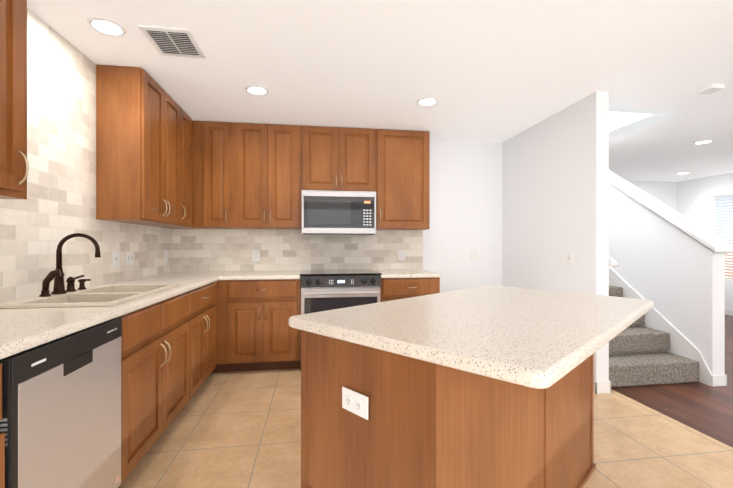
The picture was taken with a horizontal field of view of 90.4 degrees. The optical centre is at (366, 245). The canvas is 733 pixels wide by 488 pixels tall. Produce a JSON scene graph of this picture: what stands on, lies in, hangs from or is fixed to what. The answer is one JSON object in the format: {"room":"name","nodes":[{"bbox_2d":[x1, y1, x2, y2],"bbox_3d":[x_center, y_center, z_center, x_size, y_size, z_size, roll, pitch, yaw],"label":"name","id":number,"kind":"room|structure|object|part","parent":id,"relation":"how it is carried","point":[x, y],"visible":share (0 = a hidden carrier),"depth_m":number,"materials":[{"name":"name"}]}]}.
{"room":"kitchen","nodes":[
{"label":"kitchen","id":0,"kind":"room"},
{"bbox_2d":[27,0,732,181],"bbox_3d":[2.530,-1.278,1.847,8.760,0.060,9.690,0,0,-8],"label":"ceiling","id":1,"kind":"structure","parent":0,"point":[501,71],"depth_m":2.48,"materials":[{"name":"white paint"}]},
{"bbox_2d":[87,17,126,36],"bbox_3d":[-1.476,-1.244,2.073,0.184,0.008,0.184,0,0,-8],"label":"recessed light","id":2,"kind":"object","parent":1,"relation":"in","point":[106,26],"visible":1,"depth_m":2.06,"materials":[{"name":"white"}]},
{"bbox_2d":[138,25,205,58],"bbox_3d":[-1.178,-1.240,2.237,0.280,0.016,0.315,0,0,-8],"label":"ceiling vent","id":3,"kind":"object","parent":1,"relation":"in","point":[175,42],"visible":1,"depth_m":2.22,"materials":[{"name":"white metal"}]},
{"bbox_2d":[245,85,268,94],"bbox_3d":[-0.877,-1.244,2.920,0.184,0.008,0.184,0,0,-8],"label":"recessed light","id":4,"kind":"object","parent":1,"relation":"in","point":[255,90],"visible":1,"depth_m":2.91,"materials":[{"name":"white"}]},
{"bbox_2d":[417,97,437,105],"bbox_3d":[0.527,-1.244,3.148,0.184,0.008,0.184,0,0,-8],"label":"recessed light","id":5,"kind":"object","parent":1,"relation":"in","point":[427,101],"visible":1,"depth_m":3.14,"materials":[{"name":"white"}]},
{"bbox_2d":[693,140,713,143],"bbox_3d":[4.040,-1.244,4.373,0.184,0.008,0.184,0,0,-8],"label":"recessed light","id":6,"kind":"object","parent":1,"relation":"in","point":[703,141],"visible":0.92,"depth_m":4.35,"materials":[{"name":"white"}]},
{"bbox_2d":[697,84,724,94],"bbox_3d":[2.704,-1.230,2.863,0.124,0.034,0.124,0,0,-8],"label":"smoke detector","id":7,"kind":"object","parent":1,"relation":"attached to","point":[709,89],"visible":1,"depth_m":2.83,"materials":[{"name":"white plastic"}]},
{"bbox_2d":[118,368,732,487],"bbox_3d":[0.348,1.221,0.489,4.055,0.060,7.620,0,0,-8],"label":"floor","id":8,"kind":"structure","parent":0,"point":[239,429],"depth_m":2.17,"materials":[{"name":"tile"}]},
{"bbox_2d":[0,364,4,487],"bbox_3d":[-1.263,0.755,0.552,0.619,0.872,0.884,0,0,-8],"label":"base cabinet","id":9,"kind":"object","parent":8,"relation":"on","point":[2,435],"depth_m":1.02,"materials":[{"name":"brown wood"}]},
{"bbox_2d":[0,233,231,359],"bbox_3d":[-1.414,0.209,1.635,0.631,0.552,4.590,0,0,-8],"label":"countertop","id":10,"kind":"structure","parent":9,"relation":"on","point":[46,316],"depth_m":1.72,"materials":[{"name":"beige stone"}]},
{"bbox_2d":[39,233,100,296],"bbox_3d":[-1.609,0.095,2.040,0.212,0.331,0.347,0,0,-8],"label":"faucet","id":11,"kind":"object","parent":10,"relation":"on","point":[59,290],"depth_m":1.98,"materials":[{"name":"brown metal"}]},
{"bbox_2d":[0,284,179,307],"bbox_3d":[-1.471,0.373,2.046,0.515,0.225,0.840,0,0,-8],"label":"sink basin","id":12,"kind":"object","parent":10,"relation":"in","point":[98,295],"depth_m":1.98,"materials":[{"name":"beige"}]},
{"bbox_2d":[0,318,121,487],"bbox_3d":[-1.321,0.757,1.300,0.541,0.868,0.602,0,0,-8],"label":"dishwasher","id":13,"kind":"object","parent":8,"relation":"on","point":[60,423],"visible":0.92,"depth_m":1.27,"materials":[{"name":"silver metal"}]},
{"bbox_2d":[121,317,195,482],"bbox_3d":[-1.482,0.861,2.082,0.619,0.660,0.979,0,0,-8],"label":"base cabinet","id":14,"kind":"object","parent":8,"relation":"on","point":[177,351],"depth_m":1.96,"materials":[{"name":"brown wood"}]},
{"bbox_2d":[116,281,219,390],"bbox_3d":[-1.588,0.754,2.815,0.619,0.872,0.755,0,0,-8],"label":"base cabinet","id":15,"kind":"object","parent":8,"relation":"on","point":[202,303],"depth_m":2.79,"materials":[{"name":"brown wood"}]},
{"bbox_2d":[220,278,300,371],"bbox_3d":[-1.041,0.754,3.693,0.754,0.872,0.619,0,0,-8],"label":"base cabinet","id":16,"kind":"object","parent":8,"relation":"on","point":[256,334],"depth_m":3.39,"materials":[{"name":"brown wood"}]},
{"bbox_2d":[220,271,300,279],"bbox_3d":[-1.010,0.296,3.689,0.695,0.040,0.639,0,0,-8],"label":"countertop","id":17,"kind":"structure","parent":16,"relation":"on","point":[235,275],"depth_m":3.42,"materials":[{"name":"beige stone"}]},
{"bbox_2d":[300,269,381,313],"bbox_3d":[-0.281,0.727,3.755,0.783,0.925,0.696,0,0,-8],"label":"range","id":18,"kind":"object","parent":8,"relation":"on","point":[326,289],"visible":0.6,"depth_m":3.47,"materials":[{"name":"silver metal"}]},
{"bbox_3d":[-0.241,0.723,3.479,0.693,0.465,0.028,0,0,-8],"label":"oven glass","id":19,"kind":"part","parent":18,"relation":"part of","materials":[{"name":"grey glass"}]},
{"bbox_2d":[300,269,381,287],"bbox_3d":[-0.284,0.330,3.778,0.783,0.130,0.646,0,0,-8],"label":"cooktop","id":20,"kind":"object","parent":18,"relation":"in","point":[328,278],"depth_m":3.49,"materials":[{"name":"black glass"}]},
{"bbox_2d":[380,277,439,301],"bbox_3d":[0.394,0.754,3.898,0.606,0.872,0.619,0,0,-8],"label":"base cabinet","id":21,"kind":"object","parent":8,"relation":"on","point":[390,288],"depth_m":3.59,"materials":[{"name":"brown wood"}]},
{"bbox_2d":[375,270,440,277],"bbox_3d":[0.395,0.296,3.895,0.603,0.028,0.622,0,0,-8],"label":"countertop","id":22,"kind":"structure","parent":21,"relation":"on","point":[385,273],"depth_m":3.62,"materials":[{"name":"beige stone"}]},
{"bbox_2d":[301,333,595,487],"bbox_3d":[0.467,0.749,1.684,1.462,0.884,0.679,0,0,-44],"label":"kitchen island","id":23,"kind":"object","parent":8,"relation":"on","point":[368,420],"depth_m":1.18,"materials":[{"name":"brown wood"}]},
{"bbox_2d":[342,386,367,419],"bbox_3d":[-0.037,0.501,1.164,0.074,0.070,0.099,0,0,-8],"label":"outlet","id":24,"kind":"object","parent":23,"relation":"attached to","point":[354,398],"depth_m":1.16,"materials":[{"name":"white plastic"}]},
{"bbox_2d":[288,285,653,404],"bbox_3d":[0.583,0.285,1.595,1.590,0.040,0.915,0,0,-44],"label":"island countertop","id":25,"kind":"structure","parent":23,"relation":"on","point":[523,343],"depth_m":1.20,"materials":[{"name":"beige stone"}]},
{"bbox_2d":[423,139,501,292],"bbox_3d":[-0.219,-0.029,4.196,3.745,2.438,0.120,0,0,-8],"label":"wall","id":26,"kind":"structure","parent":0,"point":[465,199],"depth_m":4.33,"materials":[{"name":"white paint"}]},
{"bbox_2d":[232,122,307,228],"bbox_3d":[-0.993,-0.714,3.858,0.748,1.064,0.304,0,0,-8],"label":"upper cabinet","id":27,"kind":"object","parent":26,"relation":"attached to","point":[270,161],"depth_m":3.71,"materials":[{"name":"brown wood"}]},
{"bbox_2d":[173,229,422,271],"bbox_3d":[-0.699,0.043,4.062,2.741,0.506,0.008,0,0,-8],"label":"backsplash","id":28,"kind":"structure","parent":26,"relation":"attached to","point":[206,250],"depth_m":4.03,"materials":[{"name":"tile"}]},
{"bbox_2d":[252,251,259,260],"bbox_3d":[-1.207,0.109,3.980,0.081,0.114,0.009,0,0,-8],"label":"outlet","id":29,"kind":"object","parent":28,"relation":"attached to","point":[255,255],"visible":1,"depth_m":3.98,"materials":[{"name":"white plastic"}]},
{"bbox_2d":[398,250,404,259],"bbox_3d":[0.405,0.111,4.212,0.081,0.114,0.009,0,0,-8],"label":"outlet","id":30,"kind":"object","parent":28,"relation":"attached to","point":[401,254],"visible":1,"depth_m":4.21,"materials":[{"name":"white plastic"}]},
{"bbox_2d":[308,126,375,191],"bbox_3d":[-0.310,-0.907,3.956,0.768,0.678,0.304,0,0,-8],"label":"upper cabinet","id":31,"kind":"object","parent":26,"relation":"attached to","point":[339,158],"depth_m":3.81,"materials":[{"name":"brown wood"}]},
{"bbox_2d":[302,190,375,235],"bbox_3d":[-0.304,-0.339,3.913,0.762,0.449,0.391,0,0,-8],"label":"microwave","id":32,"kind":"object","parent":31,"relation":"attached to","point":[338,213],"visible":1,"depth_m":3.72,"materials":[{"name":"silver metal"}]},
{"bbox_2d":[376,129,429,229],"bbox_3d":[0.335,-0.714,4.049,0.672,1.064,0.304,0,0,-8],"label":"upper cabinet","id":33,"kind":"object","parent":26,"relation":"attached to","point":[402,156],"depth_m":3.91,"materials":[{"name":"brown wood"}]},
{"bbox_2d":[472,251,477,259],"bbox_3d":[1.293,0.115,4.347,0.081,0.114,0.009,0,0,-8],"label":"outlet","id":34,"kind":"object","parent":26,"relation":"attached to","point":[474,255],"visible":1,"depth_m":4.34,"materials":[{"name":"white plastic"}]},
{"bbox_2d":[502,91,608,381],"bbox_3d":[1.657,-0.610,4.702,0.112,3.600,3.550,0,0,-8],"label":"wall","id":35,"kind":"structure","parent":0,"point":[555,187],"depth_m":3.35,"materials":[{"name":"white paint"}]},
{"bbox_2d":[566,251,572,263],"bbox_3d":[1.801,0.105,3.243,0.016,0.114,0.081,0,0,-8],"label":"light switch","id":36,"kind":"object","parent":35,"relation":"attached to","point":[569,257],"visible":1,"depth_m":3.24,"materials":[{"name":"white plastic"}]},
{"bbox_2d":[594,381,602,393],"bbox_3d":[1.756,1.142,3.665,0.040,0.095,1.493,0,0,-8],"label":"baseboard","id":37,"kind":"structure","parent":35,"relation":"attached to","point":[602,387],"depth_m":2.93,"materials":[{"name":"white"}]},
{"bbox_2d":[609,256,618,266],"bbox_3d":[1.790,-0.909,4.469,0.085,2.166,3.084,0,0,-8],"label":"stair handrail","id":38,"kind":"object","parent":35,"relation":"attached to","point":[613,262],"visible":0.17,"depth_m":2.95,"materials":[{"name":"white paint"}]},
{"bbox_2d":[609,107,674,115],"bbox_3d":[2.392,-1.829,3.347,0.960,1.162,0.120,0,0,-8],"label":"wall","id":39,"kind":"structure","parent":0,"point":[634,113],"depth_m":3.41,"materials":[{"name":"white paint"}]},
{"bbox_2d":[628,181,676,210],"bbox_3d":[3.763,-0.611,6.858,4.895,3.600,0.120,0,0,-8],"label":"wall","id":40,"kind":"structure","parent":0,"point":[665,193],"depth_m":7.08,"materials":[{"name":"white paint"}]},
{"bbox_2d":[609,113,724,374],"bbox_3d":[2.740,-0.610,4.855,0.120,3.600,3.555,0,0,-8],"label":"wall","id":41,"kind":"structure","parent":0,"point":[675,276],"depth_m":3.46,"materials":[{"name":"white paint"}]},
{"bbox_2d":[609,267,711,385],"bbox_3d":[2.200,-0.127,4.752,0.978,2.633,3.505,0,0,-8],"label":"skirt board","id":42,"kind":"object","parent":41,"relation":"attached to","point":[680,343],"visible":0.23,"depth_m":3.44,"materials":[{"name":"white"}]},
{"bbox_2d":[609,170,732,254],"bbox_3d":[2.863,-0.626,3.995,0.200,1.400,1.917,0,0,-8],"label":"trim","id":43,"kind":"structure","parent":41,"relation":"on","point":[697,233],"depth_m":3.44,"materials":[{"name":"white wood"}]},
{"bbox_2d":[711,374,726,385],"bbox_3d":[2.809,1.142,4.844,0.013,0.095,3.538,0,0,-8],"label":"baseboard","id":44,"kind":"structure","parent":41,"relation":"attached to","point":[721,380],"depth_m":3.08,"materials":[{"name":"white"}]},
{"bbox_2d":[611,315,732,447],"bbox_3d":[4.537,1.220,2.136,4.705,0.060,9.690,0,0,-8],"label":"floor","id":45,"kind":"structure","parent":0,"point":[705,409],"depth_m":2.80,"materials":[{"name":"brown wood"}]},
{"bbox_2d":[609,286,698,386],"bbox_3d":[2.209,0.080,4.691,0.946,2.220,3.206,0,0,-8],"label":"stairs","id":46,"kind":"structure","parent":45,"relation":"on","point":[639,355],"depth_m":3.19,"materials":[{"name":"carpet"}]},
{"bbox_2d":[677,172,732,309],"bbox_3d":[6.815,-0.029,2.402,0.120,2.438,9.570,0,0,-8],"label":"wall","id":47,"kind":"structure","parent":0,"point":[695,202],"depth_m":6.62,"materials":[{"name":"white paint"}]},
{"bbox_2d":[712,191,732,280],"bbox_3d":[6.296,-0.163,5.900,0.112,1.535,1.263,0,0,-8],"label":"living room window","id":48,"kind":"structure","parent":47,"relation":"in","point":[724,216],"depth_m":6.34,"materials":[{"name":"white"}]},
{"bbox_2d":[725,309,732,315],"bbox_3d":[6.748,1.143,2.392,0.013,0.095,9.570,0,0,-8],"label":"baseboard","id":49,"kind":"structure","parent":47,"relation":"attached to","point":[727,312],"depth_m":6.21,"materials":[{"name":"white wood"}]},
{"bbox_3d":[-1.746,-0.028,1.234,0.120,2.438,9.690,0,0,-8],"label":"wall","id":50,"kind":"structure","parent":0,"visible":0},
{"bbox_2d":[0,0,28,198],"bbox_3d":[-1.519,-0.720,1.225,0.304,1.050,0.589,0,0,-8],"label":"upper cabinet","id":51,"kind":"object","parent":50,"relation":"attached to","point":[14,165],"depth_m":1.44,"materials":[{"name":"brown wood"}]},
{"bbox_2d":[0,7,172,302],"bbox_3d":[-1.726,-0.475,1.544,0.008,1.544,4.700,0,0,-8],"label":"backsplash","id":52,"kind":"structure","parent":50,"relation":"attached to","point":[47,215],"depth_m":2.16,"materials":[{"name":"tile"}]},
{"bbox_2d":[113,251,118,266],"bbox_3d":[-1.887,0.098,2.750,0.016,0.114,0.081,0,0,-8],"label":"light switch","id":53,"kind":"object","parent":52,"relation":"attached to","point":[115,258],"visible":1,"depth_m":2.74,"materials":[{"name":"white plastic"}]},
{"bbox_2d":[126,251,133,264],"bbox_3d":[-1.917,0.098,2.959,0.016,0.114,0.127,0,0,-8],"label":"light switch","id":54,"kind":"object","parent":52,"relation":"attached to","point":[129,257],"visible":1,"depth_m":2.96,"materials":[{"name":"white plastic"}]},
{"bbox_2d":[164,250,167,261],"bbox_3d":[-2.024,0.104,3.683,0.009,0.114,0.081,0,0,-8],"label":"wall outlet","id":55,"kind":"object","parent":52,"relation":"attached to","point":[165,255],"visible":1,"depth_m":3.68,"materials":[{"name":"white plastic"}]},
{"bbox_2d":[96,64,183,227],"bbox_3d":[-1.759,-0.714,2.897,0.304,1.064,0.757,0,0,-8],"label":"upper cabinet","id":56,"kind":"object","parent":50,"relation":"attached to","point":[164,159],"depth_m":2.54,"materials":[{"name":"brown wood"}]},
{"bbox_2d":[184,111,191,227],"bbox_3d":[-1.821,-0.714,3.334,0.304,1.064,0.361,0,0,-8],"label":"upper cabinet","id":57,"kind":"object","parent":50,"relation":"attached to","point":[187,119],"depth_m":3.45,"materials":[{"name":"brown wood"}]},
{"bbox_2d":[196,121,239,228],"bbox_3d":[-1.556,-0.714,3.777,0.389,1.064,0.304,0,0,-8],"label":"upper cabinet","id":58,"kind":"object","parent":50,"relation":"attached to","point":[213,139],"depth_m":3.63,"materials":[{"name":"brown wood"}]}
]}

